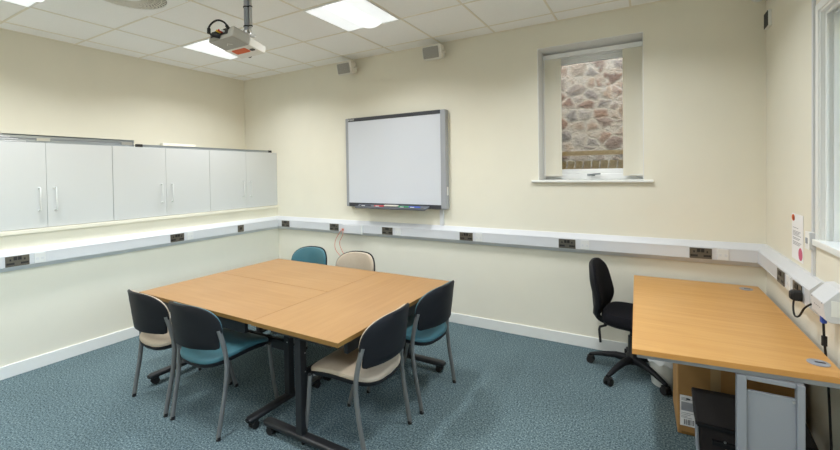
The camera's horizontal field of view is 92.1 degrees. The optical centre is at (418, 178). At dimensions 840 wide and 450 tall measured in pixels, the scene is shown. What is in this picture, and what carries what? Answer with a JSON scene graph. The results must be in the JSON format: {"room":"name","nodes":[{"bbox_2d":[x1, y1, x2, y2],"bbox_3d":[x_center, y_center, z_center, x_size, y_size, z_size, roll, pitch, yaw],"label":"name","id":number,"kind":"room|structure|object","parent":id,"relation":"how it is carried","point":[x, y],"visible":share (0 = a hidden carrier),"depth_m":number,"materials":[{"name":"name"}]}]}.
{"room":"meeting room","nodes":[
{"label":"meeting room","id":0,"kind":"room"},
{"bbox_2d":[0,29,278,366],"bbox_3d":[-3.749,0.114,3.432,0.860,2.996,5.620,0,1,30],"label":"wall","id":1,"kind":"structure","parent":0,"point":[48,87],"depth_m":4.16,"materials":[{"name":"beige paint"}]},
{"bbox_2d":[0,141,113,230],"bbox_3d":[-3.478,0.055,3.648,0.678,0.728,0.992,0,1,30],"label":"upper cabinet","id":2,"kind":"object","parent":1,"relation":"attached to","point":[42,184],"visible":1,"depth_m":3.53,"materials":[{"name":"grey plastic"}]},
{"bbox_2d":[0,133,133,146],"bbox_3d":[-3.308,-0.346,3.574,0.099,0.072,1.405,0,1,30],"label":"metal rail","id":3,"kind":"object","parent":2,"relation":"on","point":[9,137],"visible":0.91,"depth_m":3.67,"materials":[{"name":"silver metal"}]},
{"bbox_2d":[0,316,170,379],"bbox_3d":[-3.352,1.559,3.231,0.015,0.103,5.605,0,1,30],"label":"baseboard","id":4,"kind":"structure","parent":1,"relation":"attached to","point":[26,365],"depth_m":3.59,"materials":[{"name":"white"}]},
{"bbox_2d":[0,216,277,272],"bbox_3d":[-3.267,0.658,3.342,0.062,0.173,5.320,0,1,30],"label":"dado trunking","id":5,"kind":"object","parent":1,"relation":"attached to","point":[57,253],"visible":0.97,"depth_m":3.97,"materials":[{"name":"grey plastic"}]},
{"bbox_2d":[3,253,30,267],"bbox_3d":[-3.259,0.665,3.285,0.012,0.090,0.168,0,1,30],"label":"wall socket","id":6,"kind":"object","parent":5,"relation":"attached to","point":[25,259],"visible":1,"depth_m":3.28,"materials":[{"name":"black"}]},
{"bbox_2d":[34,252,45,262],"bbox_3d":[-3.190,0.662,3.408,0.010,0.084,0.070,0,1,30],"label":"outlet","id":7,"kind":"object","parent":5,"relation":"attached to","point":[38,257],"visible":1,"depth_m":3.40,"materials":[{"name":"white plastic"}]},
{"bbox_2d":[169,232,184,242],"bbox_3d":[-2.623,0.637,4.395,0.012,0.090,0.168,0,1,30],"label":"wall socket","id":8,"kind":"object","parent":5,"relation":"attached to","point":[177,237],"visible":1,"depth_m":4.39,"materials":[{"name":"black"}]},
{"bbox_2d":[187,232,192,239],"bbox_3d":[-2.554,0.634,4.518,0.010,0.084,0.070,0,1,30],"label":"outlet","id":9,"kind":"object","parent":5,"relation":"attached to","point":[189,234],"visible":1,"depth_m":4.51,"materials":[{"name":"white plastic"}]},
{"bbox_2d":[237,224,243,232],"bbox_3d":[-2.234,0.621,5.076,0.012,0.090,0.100,0,1,30],"label":"outlet","id":10,"kind":"object","parent":5,"relation":"attached to","point":[240,228],"visible":1,"depth_m":5.07,"materials":[{"name":"grey plastic"}]},
{"bbox_2d":[0,205,278,235],"bbox_3d":[-3.371,0.443,3.223,0.042,0.034,5.619,0,1,30],"label":"trim","id":11,"kind":"structure","parent":1,"relation":"attached to","point":[56,228],"depth_m":3.97,"materials":[{"name":"beige paint"}]},
{"bbox_2d":[112,143,209,220],"bbox_3d":[-2.984,-0.004,4.510,0.678,0.803,0.992,0,1,30],"label":"upper cabinet","id":12,"kind":"object","parent":1,"relation":"attached to","point":[147,182],"depth_m":4.30,"materials":[{"name":"grey plastic"}]},
{"bbox_2d":[209,150,277,210],"bbox_3d":[-2.490,0.013,5.374,0.678,0.728,0.992,0,1,30],"label":"upper cabinet","id":13,"kind":"object","parent":1,"relation":"attached to","point":[238,179],"visible":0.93,"depth_m":5.16,"materials":[{"name":"grey plastic"}]},
{"bbox_2d":[135,144,271,152],"bbox_3d":[-2.486,-0.360,4.896,0.045,0.032,1.695,0,1,30],"label":"metal rail","id":14,"kind":"object","parent":13,"relation":"on","point":[136,145],"visible":0.92,"depth_m":4.72,"materials":[{"name":"silver metal"}]},
{"bbox_2d":[0,0,659,80],"bbox_3d":[-1.237,-1.474,2.070,6.590,0.150,6.220,0,1,30],"label":"ceiling","id":15,"kind":"structure","parent":0,"point":[302,26],"depth_m":3.75,"materials":[{"name":"tile"}]},
{"bbox_2d":[1,0,43,7],"bbox_3d":[-3.030,-1.382,2.858,0.594,0.055,0.594,0,1,30],"label":"ceiling light","id":16,"kind":"object","parent":15,"relation":"attached to","point":[26,3],"visible":1,"depth_m":3.16,"materials":[{"name":"white plastic"}]},
{"bbox_2d":[96,0,187,15],"bbox_3d":[-2.212,-1.392,3.080,0.578,0.018,0.578,0,1,30],"label":"ceiling vent","id":17,"kind":"object","parent":15,"relation":"in","point":[144,7],"visible":1,"depth_m":3.24,"materials":[{"name":"plastic"}]},
{"bbox_2d":[180,38,238,59],"bbox_3d":[-2.136,-1.420,4.419,0.594,0.055,0.594,0,1,30],"label":"ceiling light","id":18,"kind":"object","parent":15,"relation":"attached to","point":[202,46],"visible":0.46,"depth_m":4.39,"materials":[{"name":"white plastic"}]},
{"bbox_2d":[243,0,255,37],"bbox_3d":[-1.259,-1.229,2.959,0.120,0.368,0.120,0,1,30],"label":"mount","id":19,"kind":"object","parent":15,"relation":"attached to","point":[247,6],"visible":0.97,"depth_m":2.94,"materials":[{"name":"grey metal"}]},
{"bbox_2d":[209,26,265,58],"bbox_3d":[-1.345,-1.003,2.991,0.282,0.129,0.326,0,1,30],"label":"projector","id":20,"kind":"object","parent":19,"relation":"hanging from","point":[234,41],"visible":0.98,"depth_m":2.93,"materials":[{"name":"grey plastic"}]},
{"bbox_2d":[207,19,229,38],"bbox_3d":[-1.408,-1.057,2.855,0.176,0.127,0.050,-1,1,10],"label":"cable","id":21,"kind":"object","parent":20,"relation":"attached to","point":[214,35],"visible":1,"depth_m":2.85,"materials":[{"name":"black rubber"}]},
{"bbox_2d":[0,0,665,80],"bbox_3d":[-1.396,-1.395,2.043,5.940,0.005,5.627,0,1,30],"label":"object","id":22,"kind":"structure","parent":15,"relation":"attached to","point":[460,2],"depth_m":3.88,"materials":[{"name":"silver metal"}]},
{"bbox_2d":[303,0,399,31],"bbox_3d":[-0.574,-1.429,3.525,0.594,0.055,0.594,0,1,30],"label":"ceiling light","id":23,"kind":"object","parent":15,"relation":"attached to","point":[337,13],"visible":0.94,"depth_m":3.49,"materials":[{"name":"white plastic"}]},
{"bbox_2d":[0,322,695,449],"bbox_3d":[-1.191,1.646,2.120,6.590,0.100,6.220,0,1,30],"label":"floor","id":24,"kind":"structure","parent":0,"point":[510,391],"depth_m":2.84,"materials":[{"name":"carpet"}]},
{"bbox_2d":[127,289,231,417],"bbox_3d":[-1.794,1.177,3.004,0.506,0.829,0.579,0,1,33],"label":"chair","id":25,"kind":"object","parent":24,"relation":"on","point":[151,318],"visible":0.68,"depth_m":2.74,"materials":[{"name":"black plastic"}]},
{"bbox_2d":[168,301,278,441],"bbox_3d":[-1.339,1.175,2.739,0.506,0.829,0.579,0,1,28],"label":"chair","id":26,"kind":"object","parent":24,"relation":"on","point":[201,340],"visible":0.98,"depth_m":2.51,"materials":[{"name":"black plastic"}]},
{"bbox_2d":[139,273,326,428],"bbox_3d":[-1.422,1.224,3.101,1.319,0.720,0.675,0,1,30],"label":"meeting table","id":27,"kind":"object","parent":24,"relation":"on","point":[236,301],"visible":0.6,"depth_m":2.93,"materials":[{"name":"brown wood"}]},
{"bbox_2d":[220,259,378,380],"bbox_3d":[-1.086,1.209,3.688,1.319,0.720,0.675,0,1,30],"label":"meeting table","id":28,"kind":"object","parent":24,"relation":"on","point":[321,277],"visible":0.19,"depth_m":3.63,"materials":[{"name":"brown wood"}]},
{"bbox_2d":[291,246,326,340],"bbox_3d":[-1.250,1.151,4.157,0.506,0.829,0.579,0,1,28],"label":"chair","id":29,"kind":"object","parent":24,"relation":"on","point":[310,254],"visible":0.13,"depth_m":4.36,"materials":[{"name":"teal fabric"}]},
{"bbox_2d":[306,251,374,348],"bbox_3d":[-0.719,1.148,3.853,0.506,0.829,0.579,0,1,31],"label":"chair","id":30,"kind":"object","parent":24,"relation":"on","point":[362,260],"visible":0.2,"depth_m":4.05,"materials":[{"name":"beige fabric"}]},
{"bbox_2d":[251,272,448,449],"bbox_3d":[-0.381,1.211,2.896,0.688,0.720,1.365,0,1,30],"label":"meeting table","id":31,"kind":"object","parent":24,"relation":"on","point":[336,318],"visible":0.73,"depth_m":2.53,"materials":[{"name":"brown wood"}]},
{"bbox_2d":[301,303,411,449],"bbox_3d":[-0.350,1.164,2.479,0.579,0.829,0.506,0,1,28],"label":"chair","id":32,"kind":"object","parent":24,"relation":"on","point":[379,353],"visible":0.95,"depth_m":2.30,"materials":[{"name":"black plastic"}]},
{"bbox_2d":[367,280,455,414],"bbox_3d":[-0.028,1.151,3.004,0.579,0.829,0.506,0,1,33],"label":"chair","id":33,"kind":"object","parent":24,"relation":"on","point":[429,323],"visible":0.74,"depth_m":2.78,"materials":[{"name":"black plastic"}]},
{"bbox_2d":[586,258,671,395],"bbox_3d":[1.660,1.096,3.206,0.639,0.879,0.668,0,1,39],"label":"swivel chair","id":34,"kind":"object","parent":24,"relation":"on","point":[616,314],"visible":0.75,"depth_m":3.18,"materials":[{"name":"black fabric"}]},
{"bbox_2d":[648,359,672,389],"bbox_3d":[1.845,1.397,3.032,0.258,0.278,0.258,0,1,30],"label":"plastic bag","id":35,"kind":"object","parent":24,"relation":"on","point":[664,369],"visible":0.21,"depth_m":2.95,"materials":[{"name":"white plastic"}]},
{"bbox_2d":[673,363,794,435],"bbox_3d":[1.921,1.293,2.506,0.570,0.501,0.403,0,1,29],"label":"cardboard box","id":36,"kind":"object","parent":24,"relation":"on","point":[685,377],"visible":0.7,"depth_m":2.43,"materials":[{"name":"beige cardboard"}]},
{"bbox_2d":[632,275,839,449],"bbox_3d":[1.787,1.179,2.518,0.840,0.728,1.609,0,1,30],"label":"desk","id":37,"kind":"object","parent":24,"relation":"on","point":[740,330],"visible":0.94,"depth_m":2.02,"materials":[{"name":"brown wood"}]},
{"bbox_2d":[691,387,818,449],"bbox_3d":[1.738,1.353,2.121,0.514,0.400,0.156,0,1,30],"label":"laptop bag","id":38,"kind":"object","parent":24,"relation":"on","point":[714,412],"visible":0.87,"depth_m":2.16,"materials":[{"name":"fabric"}]},
{"bbox_2d":[244,0,765,342],"bbox_3d":[0.232,0.036,4.620,6.590,2.996,0.400,0,1,30],"label":"wall","id":39,"kind":"structure","parent":0,"point":[704,61],"depth_m":3.89,"materials":[{"name":"beige paint"}]},
{"bbox_2d":[336,61,357,75],"bbox_3d":[-0.837,-1.313,4.850,0.236,0.157,0.207,0,1,30],"label":"wall speaker","id":40,"kind":"object","parent":39,"relation":"attached to","point":[347,67],"visible":1,"depth_m":4.77,"materials":[{"name":"white plastic"}]},
{"bbox_2d":[337,63,349,73],"bbox_3d":[-0.892,-1.304,4.779,0.180,0.116,0.006,0,14,30],"label":"grille","id":41,"kind":"object","parent":40,"relation":"attached to","point":[342,68],"depth_m":4.78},
{"bbox_2d":[345,109,448,210],"bbox_3d":[-0.309,-0.196,4.591,1.356,1.074,0.178,0,1,30],"label":"whiteboard","id":42,"kind":"object","parent":39,"relation":"attached to","point":[402,159],"visible":1,"depth_m":4.56,"materials":[{"name":"grey plastic"}]},
{"bbox_2d":[355,204,429,210],"bbox_3d":[-0.325,0.321,4.570,0.959,0.041,0.105,0,1,30],"label":"tray","id":43,"kind":"object","parent":42,"relation":"on","point":[424,207],"depth_m":4.50,"materials":[{"name":"grey"}]},
{"bbox_2d":[422,43,445,60],"bbox_3d":[0.176,-1.321,4.269,0.236,0.157,0.207,0,1,30],"label":"wall speaker","id":44,"kind":"object","parent":39,"relation":"attached to","point":[435,51],"visible":1,"depth_m":4.19,"materials":[{"name":"white plastic"}]},
{"bbox_2d":[423,45,438,58],"bbox_3d":[0.121,-1.312,4.199,0.180,0.116,0.006,0,14,30],"label":"grille","id":45,"kind":"object","parent":44,"relation":"attached to","point":[430,51],"depth_m":4.19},
{"bbox_2d":[440,209,443,225],"bbox_3d":[0.249,0.403,4.376,0.045,0.199,0.022,0,1,30],"label":"mini trunking","id":46,"kind":"object","parent":39,"relation":"attached to","point":[441,210],"visible":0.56,"depth_m":4.36,"materials":[{"name":"grey plastic"}]},
{"bbox_2d":[278,216,763,266],"bbox_3d":[0.303,0.590,4.326,5.280,0.173,0.062,0,1,30],"label":"dado trunking","id":47,"kind":"object","parent":39,"relation":"attached to","point":[741,254],"visible":0.94,"depth_m":3.77,"materials":[{"name":"grey plastic"}]},
{"bbox_2d":[281,220,289,226],"bbox_3d":[-1.812,0.608,5.497,0.168,0.090,0.012,0,1,30],"label":"wall socket","id":48,"kind":"object","parent":47,"relation":"attached to","point":[284,223],"visible":1,"depth_m":5.50,"materials":[{"name":"grey plastic"}]},
{"bbox_2d":[329,223,339,230],"bbox_3d":[-1.063,0.604,5.068,0.168,0.090,0.012,0,1,30],"label":"wall socket","id":49,"kind":"object","parent":47,"relation":"attached to","point":[334,227],"visible":1,"depth_m":5.06,"materials":[{"name":"black plastic"}]},
{"bbox_2d":[342,224,362,234],"bbox_3d":[-0.812,0.611,4.918,0.297,0.106,0.024,0,1,30],"label":"box","id":50,"kind":"object","parent":47,"relation":"attached to","point":[354,229],"visible":1,"depth_m":4.90,"materials":[{"name":"grey plastic"}]},
{"bbox_2d":[334,228,343,254],"bbox_3d":[-0.935,0.868,4.973,0.244,0.519,0.027,0,1,27],"label":"wire","id":51,"kind":"object","parent":50,"relation":"hanging from","point":[342,228],"visible":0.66,"depth_m":4.98,"materials":[{"name":"brown"}]},
{"bbox_2d":[381,227,393,234],"bbox_3d":[-0.367,0.600,4.670,0.168,0.090,0.012,0,1,30],"label":"wall socket","id":52,"kind":"object","parent":47,"relation":"attached to","point":[384,230],"visible":1,"depth_m":4.66,"materials":[{"name":"black plastic"}]},
{"bbox_2d":[395,228,400,234],"bbox_3d":[-0.241,0.599,4.599,0.070,0.084,0.010,0,1,30],"label":"outlet","id":53,"kind":"object","parent":47,"relation":"attached to","point":[397,230],"visible":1,"depth_m":4.60,"materials":[{"name":"white plastic"}]},
{"bbox_2d":[459,232,473,240],"bbox_3d":[0.486,0.595,4.181,0.168,0.090,0.012,0,1,30],"label":"wall socket","id":54,"kind":"object","parent":47,"relation":"attached to","point":[464,236],"visible":1,"depth_m":4.18,"materials":[{"name":"black"}]},
{"bbox_2d":[475,233,481,241],"bbox_3d":[0.608,0.594,4.113,0.070,0.084,0.010,0,1,30],"label":"outlet","id":55,"kind":"object","parent":47,"relation":"attached to","point":[478,235],"visible":1,"depth_m":4.11,"materials":[{"name":"white plastic"}]},
{"bbox_2d":[557,238,576,248],"bbox_3d":[1.348,0.590,3.688,0.168,0.090,0.012,0,1,30],"label":"wall socket","id":56,"kind":"object","parent":47,"relation":"attached to","point":[561,242],"visible":1,"depth_m":3.68,"materials":[{"name":"black plastic"}]},
{"bbox_2d":[581,240,588,249],"bbox_3d":[1.480,0.589,3.614,0.070,0.084,0.010,0,1,30],"label":"outlet","id":57,"kind":"object","parent":47,"relation":"attached to","point":[584,243],"visible":1,"depth_m":3.61,"materials":[{"name":"white plastic"}]},
{"bbox_2d":[688,247,713,259],"bbox_3d":[2.218,0.585,3.189,0.168,0.090,0.012,0,1,30],"label":"wall socket","id":58,"kind":"object","parent":47,"relation":"attached to","point":[693,252],"visible":1,"depth_m":3.19,"materials":[{"name":"black plastic"}]},
{"bbox_2d":[717,249,728,260],"bbox_3d":[2.343,0.584,3.119,0.070,0.084,0.010,0,1,30],"label":"outlet","id":59,"kind":"object","parent":47,"relation":"attached to","point":[722,254],"visible":1,"depth_m":3.12,"materials":[{"name":"white plastic"}]},
{"bbox_2d":[449,312,627,352],"bbox_3d":[0.328,1.486,4.361,5.280,0.103,0.015,0,1,30],"label":"baseboard","id":60,"kind":"structure","parent":39,"relation":"attached to","point":[524,330],"depth_m":3.87,"materials":[{"name":"white"}]},
{"bbox_2d":[537,32,643,179],"bbox_3d":[1.607,-0.608,3.799,0.882,1.270,0.371,0,1,30],"label":"window","id":61,"kind":"structure","parent":39,"relation":"in","point":[616,173],"depth_m":3.87,"materials":[{"name":"white"}]},
{"bbox_2d":[543,41,642,177],"bbox_3d":[1.616,-0.609,3.793,0.881,1.208,0.053,0,1,30],"label":"window reveal","id":62,"kind":"object","parent":61,"relation":"attached to","point":[632,54],"visible":0.96,"depth_m":3.67,"materials":[{"name":"beige paint"}]},
{"bbox_2d":[531,179,653,181],"bbox_3d":[1.595,0.017,3.763,1.012,0.022,0.332,0,1,30],"label":"window sill","id":63,"kind":"structure","parent":39,"relation":"attached to","point":[545,180],"depth_m":3.65,"materials":[{"name":"white"}]},
{"bbox_2d":[766,0,839,449],"bbox_3d":[1.401,0.085,0.482,0.450,2.996,5.620,0,1,30],"label":"wall","id":64,"kind":"structure","parent":0,"point":[789,36],"depth_m":2.43,"materials":[{"name":"beige paint"}]},
{"bbox_2d":[764,9,771,29],"bbox_3d":[2.518,-1.150,2.922,0.024,0.115,0.115,0,1,30],"label":"wall sensor","id":65,"kind":"object","parent":64,"relation":"attached to","point":[768,15],"visible":1,"depth_m":2.88,"materials":[{"name":"white plastic"}]},
{"bbox_2d":[758,244,824,316],"bbox_3d":[2.287,0.589,2.540,0.062,0.173,1.190,0,1,30],"label":"dado trunking","id":66,"kind":"object","parent":64,"relation":"attached to","point":[770,259],"visible":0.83,"depth_m":2.41,"materials":[{"name":"grey plastic"}]},
{"bbox_2d":[777,267,785,287],"bbox_3d":[2.204,0.597,2.467,0.012,0.090,0.168,0,1,30],"label":"wall socket","id":67,"kind":"object","parent":66,"relation":"attached to","point":[781,275],"visible":1,"depth_m":2.44,"materials":[{"name":"black plastic"}]},
{"bbox_2d":[786,275,791,290],"bbox_3d":[2.126,0.600,2.327,0.010,0.084,0.070,0,1,30],"label":"outlet","id":68,"kind":"object","parent":66,"relation":"attached to","point":[788,278],"visible":0.96,"depth_m":2.32,"materials":[{"name":"white plastic"}]},
{"bbox_2d":[793,279,803,302],"bbox_3d":[2.045,0.604,2.189,0.012,0.090,0.168,0,1,30],"label":"wall socket","id":69,"kind":"object","parent":66,"relation":"attached to","point":[797,286],"visible":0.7,"depth_m":2.16,"materials":[{"name":"black"}]},
{"bbox_2d":[789,289,811,317],"bbox_3d":[1.950,0.653,2.073,0.046,0.132,0.198,0,1,30],"label":"lead","id":70,"kind":"object","parent":66,"relation":"attached to","point":[795,295],"visible":0.99,"depth_m":2.12,"materials":[{"name":"black plastic"}]},
{"bbox_2d":[792,213,802,263],"bbox_3d":[2.231,0.345,2.388,0.002,0.272,0.210,0,1,30],"label":"leaflet","id":71,"kind":"object","parent":64,"relation":"attached to","point":[797,220],"visible":1,"depth_m":2.38,"materials":[{"name":"white paper"}]},
{"bbox_2d":[805,231,815,249],"bbox_3d":[2.079,0.328,2.152,0.034,0.094,0.060,0,1,30],"label":"switch box","id":72,"kind":"object","parent":64,"relation":"attached to","point":[809,236],"visible":0.94,"depth_m":2.13,"materials":[{"name":"grey plastic"}]},
{"bbox_2d":[811,250,815,275],"bbox_3d":[2.086,0.443,2.140,0.012,0.136,0.026,0,1,30],"label":"mini trunking","id":73,"kind":"object","parent":64,"relation":"attached to","point":[813,252],"visible":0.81,"depth_m":2.13,"materials":[{"name":"grey plastic"}]},
{"bbox_2d":[811,0,815,231],"bbox_3d":[2.071,-0.583,2.124,0.012,1.723,0.022,0,1,30],"label":"mini trunking","id":74,"kind":"object","parent":64,"relation":"attached to","point":[813,1],"visible":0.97,"depth_m":2.12,"materials":[{"name":"grey plastic"}]},
{"bbox_2d":[811,281,839,323],"bbox_3d":[1.883,0.562,1.859,0.086,0.154,0.173,0,1,30],"label":"media box","id":75,"kind":"object","parent":64,"relation":"attached to","point":[825,299],"visible":1,"depth_m":1.82,"materials":[{"name":"grey plastic"}]},
{"bbox_2d":[820,316,832,449],"bbox_3d":[1.915,1.087,1.899,0.035,0.900,0.085,0,1,30],"label":"cable","id":76,"kind":"object","parent":75,"relation":"hanging from","point":[824,339],"visible":0.69,"depth_m":1.91,"materials":[{"name":"black plastic"}]},
{"bbox_2d":[812,0,839,257],"bbox_3d":[1.183,-0.233,0.316,0.278,1.245,3.989,0,1,30],"label":"window","id":77,"kind":"structure","parent":64,"relation":"in","point":[827,14],"depth_m":2.04,"materials":[{"name":"white"}]},
{"label":"outside","id":78,"kind":"structure","parent":0,"visible":0},
{"bbox_3d":[2.110,1.700,5.055,11.000,0.200,2.050,0,1,30],"label":"ground","id":79,"kind":"structure","parent":78,"visible":0},
{"bbox_2d":[561,58,622,168],"bbox_3d":[3.130,0.172,5.845,9.000,4.600,0.400,0,1,30],"label":"stone wall","id":80,"kind":"structure","parent":79,"relation":"on","point":[591,92],"depth_m":5.92,"materials":[{"name":"stone"}]},
{"bbox_2d":[562,150,622,168],"bbox_3d":[2.110,0.633,4.664,2.800,1.954,0.178,0,1,30],"label":"fence","id":81,"kind":"object","parent":79,"relation":"on","point":[604,163],"visible":0.12,"depth_m":4.74,"materials":[{"name":"brown wood"}]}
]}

